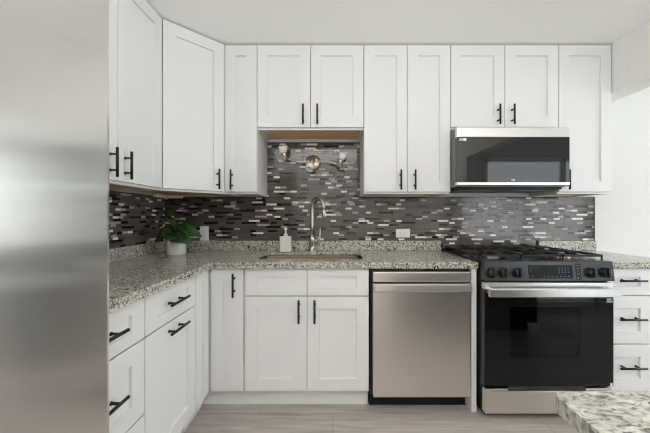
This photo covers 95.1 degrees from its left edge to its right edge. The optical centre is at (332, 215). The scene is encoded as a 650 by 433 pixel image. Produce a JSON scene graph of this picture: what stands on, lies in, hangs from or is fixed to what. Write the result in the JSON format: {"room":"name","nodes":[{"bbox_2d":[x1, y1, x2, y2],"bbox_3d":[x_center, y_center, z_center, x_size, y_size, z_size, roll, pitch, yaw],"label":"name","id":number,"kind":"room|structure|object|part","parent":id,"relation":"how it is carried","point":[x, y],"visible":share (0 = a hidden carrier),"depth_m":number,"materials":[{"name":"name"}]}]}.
{"room":"kitchen","nodes":[
{"label":"kitchen","id":0,"kind":"room"},
{"bbox_2d":[109,190,164,248],"bbox_3d":[-1.429,-0.015,-0.130,0.108,2.420,5.140,0,0,0],"label":"wall","id":1,"kind":"structure","parent":0,"point":[135,218],"depth_m":2.06,"materials":[{"name":"grey tile"}]},
{"bbox_2d":[109,0,161,189],"bbox_3d":[-1.192,-0.689,1.451,0.362,1.062,0.755,0,0,0],"label":"upper cabinet","id":2,"kind":"object","parent":1,"relation":"attached to","point":[135,28],"visible":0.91,"depth_m":1.60,"materials":[{"name":"white paint"}]},
{"bbox_3d":[-1.062,-0.693,1.262,0.020,1.042,0.375,0,0,0],"label":"door","id":3,"kind":"part","parent":2,"relation":"part of","materials":[{"name":"white paint"}]},
{"bbox_3d":[-1.032,-0.255,1.401,0.041,0.140,0.014,0,0,0],"label":"handle","id":4,"kind":"part","parent":2,"relation":"part of","materials":[{"name":"black metal"}]},
{"bbox_3d":[-1.229,-0.176,1.451,0.276,0.012,0.720,0,0,0],"label":"panel","id":5,"kind":"part","parent":2,"relation":"part of","materials":[{"name":"brown wood"}]},
{"bbox_3d":[-1.032,-0.255,1.502,0.041,0.140,0.014,0,0,0],"label":"handle","id":6,"kind":"part","parent":2,"relation":"part of","materials":[{"name":"black metal"}]},
{"bbox_2d":[184,391,578,432],"bbox_3d":[1.909,1.245,-0.130,6.783,0.100,5.340,0,0,0],"label":"floor","id":7,"kind":"structure","parent":0,"point":[211,418],"depth_m":1.74,"materials":[{"name":"wood"}]},
{"bbox_2d":[0,0,108,432],"bbox_3d":[-0.884,0.289,0.248,0.826,1.809,0.899,0,0,4],"label":"refrigerator","id":8,"kind":"object","parent":7,"relation":"on","point":[54,54],"visible":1,"depth_m":0.54,"materials":[{"name":"grey metal"}]},
{"bbox_2d":[109,298,143,432],"bbox_3d":[-1.049,0.757,0.969,0.664,0.875,0.456,0,0,0],"label":"base cabinet","id":9,"kind":"object","parent":7,"relation":"on","point":[126,324],"visible":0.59,"depth_m":1.10,"materials":[{"name":"white paint"}]},
{"bbox_3d":[-0.738,0.640,0.969,0.041,0.014,0.165,0,0,0],"label":"handle","id":10,"kind":"part","parent":9,"relation":"part of","materials":[{"name":"black metal"}]},
{"bbox_3d":[-0.738,0.403,0.969,0.041,0.014,0.165,0,0,0],"label":"handle","id":11,"kind":"part","parent":9,"relation":"part of","materials":[{"name":"black metal"}]},
{"bbox_3d":[-0.767,0.643,0.969,0.020,0.296,0.451,0,0,0],"label":"drawer","id":12,"kind":"part","parent":9,"relation":"part of","materials":[{"name":"white paint"}]},
{"bbox_3d":[-0.767,0.406,0.969,0.020,0.165,0.451,0,0,0],"label":"drawer","id":13,"kind":"part","parent":9,"relation":"part of","materials":[{"name":"white paint"}]},
{"bbox_3d":[-0.767,0.936,0.969,0.020,0.276,0.451,0,0,0],"label":"drawer","id":14,"kind":"part","parent":9,"relation":"part of","materials":[{"name":"white paint"}]},
{"bbox_2d":[142,276,194,432],"bbox_3d":[-1.049,0.757,1.417,0.664,0.875,0.437,0,0,0],"label":"base cabinet","id":15,"kind":"object","parent":7,"relation":"on","point":[169,313],"visible":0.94,"depth_m":1.39,"materials":[{"name":"white paint"}]},
{"bbox_3d":[-0.767,0.406,1.417,0.020,0.165,0.432,0,0,0],"label":"drawer","id":16,"kind":"part","parent":15,"relation":"part of","materials":[{"name":"white paint"}]},
{"bbox_3d":[-0.738,0.403,1.417,0.041,0.014,0.165,0,0,0],"label":"handle","id":17,"kind":"part","parent":15,"relation":"part of","materials":[{"name":"black metal"}]},
{"bbox_3d":[-0.738,0.533,1.417,0.041,0.014,0.165,0,0,0],"label":"handle","id":18,"kind":"part","parent":15,"relation":"part of","materials":[{"name":"black metal"}]},
{"bbox_2d":[182,269,247,432],"bbox_3d":[-0.961,0.757,2.037,0.840,0.875,0.802,0,0,0],"label":"base cabinet","id":19,"kind":"object","parent":7,"relation":"on","point":[219,305],"visible":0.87,"depth_m":1.82,"materials":[{"name":"white paint"}]},
{"bbox_3d":[-0.766,0.699,1.723,0.020,0.751,0.168,0,0,0],"label":"door","id":20,"kind":"part","parent":19,"relation":"part of","materials":[{"name":"white paint"}]},
{"bbox_3d":[-0.651,0.699,1.831,0.200,0.751,0.020,0,0,0],"label":"door","id":21,"kind":"part","parent":19,"relation":"part of","materials":[{"name":"white paint"}]},
{"bbox_3d":[-0.604,0.420,1.801,0.014,0.145,0.041,0,0,0],"label":"handle","id":22,"kind":"part","parent":19,"relation":"part of","materials":[{"name":"black metal"}]},
{"bbox_2d":[109,241,477,312],"bbox_3d":[-0.251,0.260,1.583,2.262,0.118,1.696,0,0,0],"label":"countertop","id":23,"kind":"structure","parent":19,"relation":"on","point":[136,272],"depth_m":1.92,"materials":[{"name":"grey stone"}]},
{"bbox_2d":[155,210,201,254],"bbox_3d":[-1.110,0.119,2.145,0.322,0.323,0.202,0,0,0],"label":"potted plant","id":24,"kind":"object","parent":23,"relation":"on","point":[176,243],"visible":1,"depth_m":2.12,"materials":[{"name":"green plant"}]},
{"bbox_3d":[-1.150,0.224,2.180,0.132,0.114,0.132,0,0,0],"label":"pot","id":25,"kind":"part","parent":24,"relation":"part of","materials":[{"name":"white ceramic"}]},
{"bbox_2d":[280,228,291,251],"bbox_3d":[-0.372,0.187,2.330,0.086,0.187,0.082,0,0,0],"label":"soap dispenser","id":26,"kind":"object","parent":23,"relation":"on","point":[285,240],"visible":1,"depth_m":2.30,"materials":[{"name":"white ceramic"}]},
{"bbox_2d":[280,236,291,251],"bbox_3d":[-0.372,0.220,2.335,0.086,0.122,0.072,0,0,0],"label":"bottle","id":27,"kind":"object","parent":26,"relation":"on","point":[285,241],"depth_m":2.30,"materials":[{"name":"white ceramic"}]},
{"bbox_2d":[261,255,361,258],"bbox_3d":[-0.152,0.399,2.099,0.729,0.198,0.371,0,0,0],"label":"sink","id":28,"kind":"object","parent":23,"relation":"in","point":[268,256],"visible":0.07,"depth_m":2.28,"materials":[{"name":"silver metal"}]},
{"bbox_2d":[308,196,325,251],"bbox_3d":[-0.106,0.064,2.280,0.079,0.432,0.216,0,0,-39],"label":"faucet","id":29,"kind":"object","parent":23,"relation":"on","point":[312,240],"visible":1,"depth_m":2.32,"materials":[{"name":"silver metal"}]},
{"bbox_3d":[-0.124,0.152,2.329,0.060,0.113,0.032,0,0,7],"label":"lever","id":30,"kind":"part","parent":29,"relation":"part of","materials":[{"name":"silver metal"}]},
{"bbox_3d":[-0.117,0.004,2.266,0.025,0.312,0.194,0,0,-36],"label":"spout","id":31,"kind":"part","parent":29,"relation":"part of","materials":[{"name":"silver metal"}]},
{"bbox_2d":[245,269,368,403],"bbox_3d":[-0.160,0.757,2.109,0.761,0.875,0.658,0,0,0],"label":"base cabinet","id":32,"kind":"object","parent":7,"relation":"on","point":[307,330],"visible":0.96,"depth_m":1.82,"materials":[{"name":"white paint"}]},
{"bbox_3d":[-0.350,0.406,1.831,0.377,0.165,0.020,0,0,0],"label":"drawer","id":33,"kind":"part","parent":32,"relation":"part of","materials":[{"name":"white paint"}]},
{"bbox_3d":[-0.350,0.784,1.831,0.377,0.579,0.020,0,0,0],"label":"door","id":34,"kind":"part","parent":32,"relation":"part of","materials":[{"name":"white paint"}]},
{"bbox_3d":[-0.207,0.578,1.801,0.014,0.140,0.041,0,0,0],"label":"handle","id":35,"kind":"part","parent":32,"relation":"part of","materials":[{"name":"black metal"}]},
{"bbox_3d":[-0.112,0.578,1.801,0.014,0.140,0.041,0,0,0],"label":"handle","id":36,"kind":"part","parent":32,"relation":"part of","materials":[{"name":"black metal"}]},
{"bbox_3d":[0.031,0.406,1.831,0.377,0.165,0.020,0,0,0],"label":"drawer","id":37,"kind":"part","parent":32,"relation":"part of","materials":[{"name":"white paint"}]},
{"bbox_3d":[0.031,0.784,1.831,0.377,0.579,0.020,0,0,0],"label":"door","id":38,"kind":"part","parent":32,"relation":"part of","materials":[{"name":"white paint"}]},
{"bbox_2d":[369,269,472,404],"bbox_3d":[0.532,0.758,2.092,0.609,0.872,0.671,0,0,0],"label":"dishwasher","id":39,"kind":"object","parent":7,"relation":"on","point":[420,319],"visible":0.96,"depth_m":1.79,"materials":[{"name":"silver metal"}]},
{"bbox_3d":[0.537,0.430,1.774,0.580,0.048,0.034,0,0,0],"label":"handle","id":40,"kind":"part","parent":39,"relation":"part of","materials":[{"name":"silver metal"}]},
{"bbox_2d":[465,269,475,411],"bbox_3d":[0.858,0.757,2.123,0.031,0.875,0.630,0,0,0],"label":"end panel","id":41,"kind":"object","parent":7,"relation":"on","point":[470,402],"visible":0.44,"depth_m":1.81,"materials":[{"name":"white paint"}]},
{"bbox_2d":[442,245,621,413],"bbox_3d":[1.261,0.713,2.041,0.759,0.964,0.730,0,0,0],"label":"range","id":42,"kind":"object","parent":7,"relation":"on","point":[544,315],"visible":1,"depth_m":1.73,"materials":[{"name":"stainless steel"},{"name":"black enamel"},{"name":"black glass"}]},
{"bbox_3d":[0.921,0.327,1.710,0.060,0.060,0.038,0,-8,0],"label":"knob","id":43,"kind":"part","parent":42,"relation":"part of","materials":[{"name":"black plastic"}]},
{"bbox_3d":[0.993,0.327,1.710,0.060,0.060,0.038,0,-8,0],"label":"knob","id":44,"kind":"part","parent":42,"relation":"part of","materials":[{"name":"black plastic"}]},
{"bbox_3d":[1.075,0.327,1.710,0.060,0.060,0.038,0,-8,0],"label":"knob","id":45,"kind":"part","parent":42,"relation":"part of","materials":[{"name":"black plastic"}]},
{"bbox_2d":[442,245,602,261],"bbox_3d":[1.261,0.255,2.095,0.759,0.048,0.623,0,0,0],"label":"cooktop","id":46,"kind":"object","parent":42,"relation":"in","point":[477,253],"depth_m":1.93,"materials":[{"name":"black metal"}]},
{"bbox_3d":[1.261,1.089,1.754,0.745,0.132,0.039,0,0,0],"label":"storage drawer","id":47,"kind":"part","parent":42,"relation":"part of","materials":[{"name":"silver metal"}]},
{"bbox_3d":[1.261,0.322,1.752,0.753,0.113,0.058,0,0,0],"label":"control panel","id":48,"kind":"part","parent":42,"relation":"part of","materials":[{"name":"grey metal"}]},
{"bbox_2d":[482,281,621,385],"bbox_3d":[1.261,0.692,1.722,0.753,0.605,0.093,0,0,0],"label":"oven","id":49,"kind":"object","parent":42,"relation":"in","point":[535,333],"depth_m":1.73,"materials":[{"name":"black glass"}]},
{"bbox_3d":[1.496,0.327,1.710,0.060,0.060,0.038,0,-8,0],"label":"knob","id":50,"kind":"part","parent":42,"relation":"part of","materials":[{"name":"black plastic"}]},
{"bbox_3d":[1.579,0.327,1.710,0.060,0.060,0.038,0,-8,0],"label":"knob","id":51,"kind":"part","parent":42,"relation":"part of","materials":[{"name":"black plastic"}]},
{"bbox_2d":[556,391,649,432],"bbox_3d":[1.242,0.738,0.079,1.790,0.914,0.797,0,0,0],"label":"kitchen island","id":52,"kind":"object","parent":7,"relation":"on","point":[585,411],"visible":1,"depth_m":0.43,"materials":[{"name":"beige stone"}]},
{"bbox_2d":[608,269,649,390],"bbox_3d":[1.884,0.757,2.109,0.472,0.875,0.658,0,0,0],"label":"base cabinet","id":53,"kind":"object","parent":7,"relation":"on","point":[631,311],"visible":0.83,"depth_m":1.82,"materials":[{"name":"white paint"}]},
{"bbox_2d":[538,241,649,268],"bbox_3d":[1.891,0.260,2.113,0.496,0.118,0.636,0,0,0],"label":"countertop","id":54,"kind":"structure","parent":53,"relation":"on","point":[620,261],"depth_m":2.11,"materials":[{"name":"grey stone"}]},
{"bbox_3d":[1.808,0.404,1.831,0.308,0.162,0.020,0,0,0],"label":"drawer","id":55,"kind":"part","parent":53,"relation":"part of","materials":[{"name":"white paint"}]},
{"bbox_3d":[1.808,0.932,1.831,0.308,0.284,0.020,0,0,0],"label":"drawer","id":56,"kind":"part","parent":53,"relation":"part of","materials":[{"name":"white paint"}]},
{"bbox_3d":[1.808,0.637,1.831,0.308,0.291,0.020,0,0,0],"label":"drawer","id":57,"kind":"part","parent":53,"relation":"part of","materials":[{"name":"white paint"}]},
{"bbox_3d":[1.812,0.920,1.801,0.160,0.014,0.041,0,0,0],"label":"handle","id":58,"kind":"part","parent":53,"relation":"part of","materials":[{"name":"black metal"}]},
{"bbox_3d":[1.812,0.625,1.801,0.160,0.014,0.041,0,0,0],"label":"handle","id":59,"kind":"part","parent":53,"relation":"part of","materials":[{"name":"black metal"}]},
{"bbox_3d":[1.812,0.392,1.801,0.160,0.014,0.041,0,0,0],"label":"handle","id":60,"kind":"part","parent":53,"relation":"part of","materials":[{"name":"black metal"}]},
{"bbox_2d":[146,0,649,46],"bbox_3d":[1.909,-1.275,-0.130,6.783,0.100,5.340,0,0,0],"label":"ceiling","id":61,"kind":"structure","parent":0,"point":[226,22],"depth_m":1.87,"materials":[{"name":"white paint"}]},
{"bbox_2d":[165,87,649,257],"bbox_3d":[1.909,-0.015,2.485,6.783,2.420,0.111,0,0,0],"label":"wall","id":62,"kind":"structure","parent":0,"point":[618,221],"depth_m":2.43,"materials":[{"name":"grey tile"}]},
{"bbox_2d":[111,19,237,197],"bbox_3d":[-1.073,-0.683,2.130,0.602,1.074,0.602,0,0,0],"label":"upper cabinet","id":63,"kind":"object","parent":62,"relation":"attached to","point":[192,62],"visible":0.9,"depth_m":1.97,"materials":[{"name":"white paint"}]},
{"bbox_3d":[-1.364,-0.158,2.339,0.018,0.024,0.138,0,0,0],"label":"mounting rail","id":64,"kind":"part","parent":63,"relation":"part of","materials":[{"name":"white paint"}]},
{"bbox_3d":[-1.290,-0.158,2.421,0.125,0.024,0.018,0,0,0],"label":"mounting rail","id":65,"kind":"part","parent":63,"relation":"part of","materials":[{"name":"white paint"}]},
{"bbox_3d":[-1.079,-0.177,2.136,0.568,0.014,0.568,0,0,0],"label":"panel","id":66,"kind":"part","parent":63,"relation":"part of","materials":[{"name":"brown wood"}]},
{"bbox_3d":[-0.915,-0.693,1.972,0.390,1.042,0.020,0,0,-45],"label":"door","id":67,"kind":"part","parent":63,"relation":"part of","materials":[{"name":"white paint"}]},
{"bbox_3d":[-0.792,-0.255,2.053,0.014,0.140,0.041,0,0,-45],"label":"handle","id":68,"kind":"part","parent":63,"relation":"part of","materials":[{"name":"black metal"}]},
{"bbox_2d":[200,226,208,239],"bbox_3d":[-1.052,0.142,2.428,0.072,0.116,0.008,0,0,0],"label":"outlet","id":69,"kind":"object","parent":62,"relation":"attached to","point":[204,230],"visible":1,"depth_m":2.43,"materials":[{"name":"white plastic"}]},
{"bbox_2d":[224,45,266,196],"bbox_3d":[-0.656,-0.689,2.249,0.231,1.062,0.362,0,0,0],"label":"upper cabinet","id":70,"kind":"object","parent":62,"relation":"attached to","point":[245,147],"visible":0.96,"depth_m":2.11,"materials":[{"name":"white paint"}]},
{"bbox_2d":[257,45,362,140],"bbox_3d":[-0.161,-0.918,2.249,0.756,0.603,0.362,0,0,0],"label":"upper cabinet","id":71,"kind":"object","parent":62,"relation":"attached to","point":[304,91],"visible":1,"depth_m":2.12,"materials":[{"name":"white paint"}]},
{"bbox_3d":[-0.350,-0.922,2.119,0.375,0.583,0.020,0,0,0],"label":"door","id":72,"kind":"part","parent":71,"relation":"part of","materials":[{"name":"white paint"}]},
{"bbox_3d":[-0.210,-0.714,2.088,0.014,0.140,0.041,0,0,0],"label":"handle","id":73,"kind":"part","parent":71,"relation":"part of","materials":[{"name":"black metal"}]},
{"bbox_3d":[-0.161,-0.635,2.286,0.721,0.012,0.276,0,0,0],"label":"panel","id":74,"kind":"part","parent":71,"relation":"part of","materials":[{"name":"brown wood"}]},
{"bbox_3d":[-0.111,-0.714,2.088,0.014,0.140,0.041,0,0,0],"label":"handle","id":75,"kind":"part","parent":71,"relation":"part of","materials":[{"name":"black metal"}]},
{"bbox_3d":[0.029,-0.922,2.119,0.375,0.583,0.020,0,0,0],"label":"door","id":76,"kind":"part","parent":71,"relation":"part of","materials":[{"name":"white paint"}]},
{"bbox_2d":[278,145,347,171],"bbox_3d":[-0.158,-0.454,2.353,0.548,0.216,0.158,0,0,0],"label":"wall lamp","id":77,"kind":"object","parent":62,"relation":"attached to","point":[313,162],"visible":1,"depth_m":2.34,"materials":[{"name":"silver metal"}]},
{"bbox_3d":[-0.392,-0.527,2.344,0.074,0.052,0.074,0,15,26],"label":"lamp shade","id":78,"kind":"part","parent":77,"relation":"part of","materials":[{"name":"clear glass"}]},
{"bbox_3d":[-0.179,-0.386,2.317,0.074,0.052,0.074,0,-28,28],"label":"lamp shade","id":79,"kind":"part","parent":77,"relation":"part of","materials":[{"name":"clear glass"}]},
{"bbox_3d":[-0.163,-0.435,2.419,0.128,0.128,0.026,0,0,0],"label":"wall plate","id":80,"kind":"part","parent":77,"relation":"part of","materials":[{"name":"silver metal"}]},
{"bbox_3d":[-0.138,-0.418,2.388,0.504,0.113,0.047,0,0,0],"label":"arm","id":81,"kind":"part","parent":77,"relation":"part of","materials":[{"name":"silver metal"}]},
{"bbox_3d":[0.073,-0.473,2.344,0.074,0.052,0.074,27,16,35],"label":"lamp shade","id":82,"kind":"part","parent":77,"relation":"part of","materials":[{"name":"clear glass"}]},
{"bbox_2d":[267,142,359,196],"bbox_3d":[-0.160,-0.382,2.436,0.757,0.447,0.008,0,0,0],"label":"backsplash","id":83,"kind":"structure","parent":62,"relation":"on","point":[288,178],"depth_m":2.43,"materials":[{"name":"grey tile"}]},
{"bbox_2d":[165,197,593,252],"bbox_3d":[0.379,0.071,2.436,3.523,0.458,0.008,0,0,0],"label":"backsplash","id":84,"kind":"structure","parent":62,"relation":"attached to","point":[447,220],"depth_m":2.43,"materials":[{"name":"grey tile"}]},
{"bbox_2d":[396,229,409,237],"bbox_3d":[0.572,0.140,2.428,0.116,0.072,0.008,0,0,0],"label":"outlet","id":85,"kind":"object","parent":62,"relation":"attached to","point":[400,233],"visible":1,"depth_m":2.43,"materials":[{"name":"white plastic"}]},
{"bbox_2d":[360,45,449,196],"bbox_3d":[0.527,-0.689,2.249,0.614,1.062,0.362,0,0,0],"label":"upper cabinet","id":86,"kind":"object","parent":62,"relation":"attached to","point":[405,138],"visible":0.98,"depth_m":2.11,"materials":[{"name":"white paint"}]},
{"bbox_3d":[0.373,-0.693,2.119,0.304,1.042,0.020,0,0,0],"label":"door","id":87,"kind":"part","parent":86,"relation":"part of","materials":[{"name":"white paint"}]},
{"bbox_3d":[0.477,-0.255,2.088,0.014,0.140,0.041,0,0,0],"label":"handle","id":88,"kind":"part","parent":86,"relation":"part of","materials":[{"name":"black metal"}]},
{"bbox_3d":[0.527,-0.176,2.286,0.579,0.012,0.276,0,0,0],"label":"panel","id":89,"kind":"part","parent":86,"relation":"part of","materials":[{"name":"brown wood"}]},
{"bbox_3d":[0.578,-0.255,2.088,0.014,0.140,0.041,0,0,0],"label":"handle","id":90,"kind":"part","parent":86,"relation":"part of","materials":[{"name":"black metal"}]},
{"bbox_3d":[0.681,-0.693,2.119,0.304,1.042,0.020,0,0,0],"label":"door","id":91,"kind":"part","parent":86,"relation":"part of","materials":[{"name":"white paint"}]},
{"bbox_2d":[450,45,557,131],"bbox_3d":[1.220,-0.918,2.249,0.764,0.603,0.362,0,0,0],"label":"upper cabinet","id":92,"kind":"object","parent":62,"relation":"attached to","point":[491,85],"visible":0.89,"depth_m":2.11,"materials":[{"name":"white paint"}]},
{"bbox_3d":[1.028,-0.922,2.119,0.379,0.583,0.020,0,0,0],"label":"door","id":93,"kind":"part","parent":92,"relation":"part of","materials":[{"name":"white paint"}]},
{"bbox_3d":[1.169,-0.714,2.088,0.014,0.140,0.041,0,0,0],"label":"handle","id":94,"kind":"part","parent":92,"relation":"part of","materials":[{"name":"black metal"}]},
{"bbox_2d":[449,127,569,192],"bbox_3d":[1.219,-0.392,2.215,0.760,0.419,0.422,0,0,0],"label":"microwave","id":95,"kind":"object","parent":92,"relation":"attached to","point":[482,159],"visible":0.94,"depth_m":2.01,"materials":[{"name":"grey"}]},
{"bbox_3d":[1.219,-0.396,2.026,0.760,0.275,0.037,0,0,0],"label":"door","id":96,"kind":"part","parent":95,"relation":"part of","materials":[{"name":"black glass"}]},
{"bbox_3d":[1.270,-0.714,2.088,0.014,0.140,0.041,0,0,0],"label":"handle","id":97,"kind":"part","parent":92,"relation":"part of","materials":[{"name":"black metal"}]},
{"bbox_3d":[1.411,-0.922,2.119,0.379,0.583,0.020,0,0,0],"label":"door","id":98,"kind":"part","parent":92,"relation":"part of","materials":[{"name":"white paint"}]},
{"bbox_2d":[529,45,610,196],"bbox_3d":[1.792,-0.689,2.249,0.374,1.062,0.362,0,0,0],"label":"upper cabinet","id":99,"kind":"object","parent":62,"relation":"attached to","point":[584,71],"visible":0.57,"depth_m":2.12,"materials":[{"name":"white paint"}]},
{"bbox_3d":[1.792,-0.693,2.119,0.372,1.042,0.020,0,0,0],"label":"door","id":100,"kind":"part","parent":99,"relation":"part of","materials":[{"name":"white paint"}]},
{"bbox_2d":[611,21,649,101],"bbox_3d":[2.062,-0.015,-0.130,0.155,2.420,5.140,0,0,0],"label":"wall partition","id":101,"kind":"structure","parent":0,"point":[638,40],"depth_m":1.95,"materials":[{"name":"white paint"}]},
{"bbox_2d":[612,35,626,92],"bbox_3d":[1.983,-1.048,2.058,0.004,0.354,0.099,0,0,0],"label":"trim","id":102,"kind":"structure","parent":101,"relation":"attached to","point":[619,47],"depth_m":2.05,"materials":[{"name":"white"}]}
]}

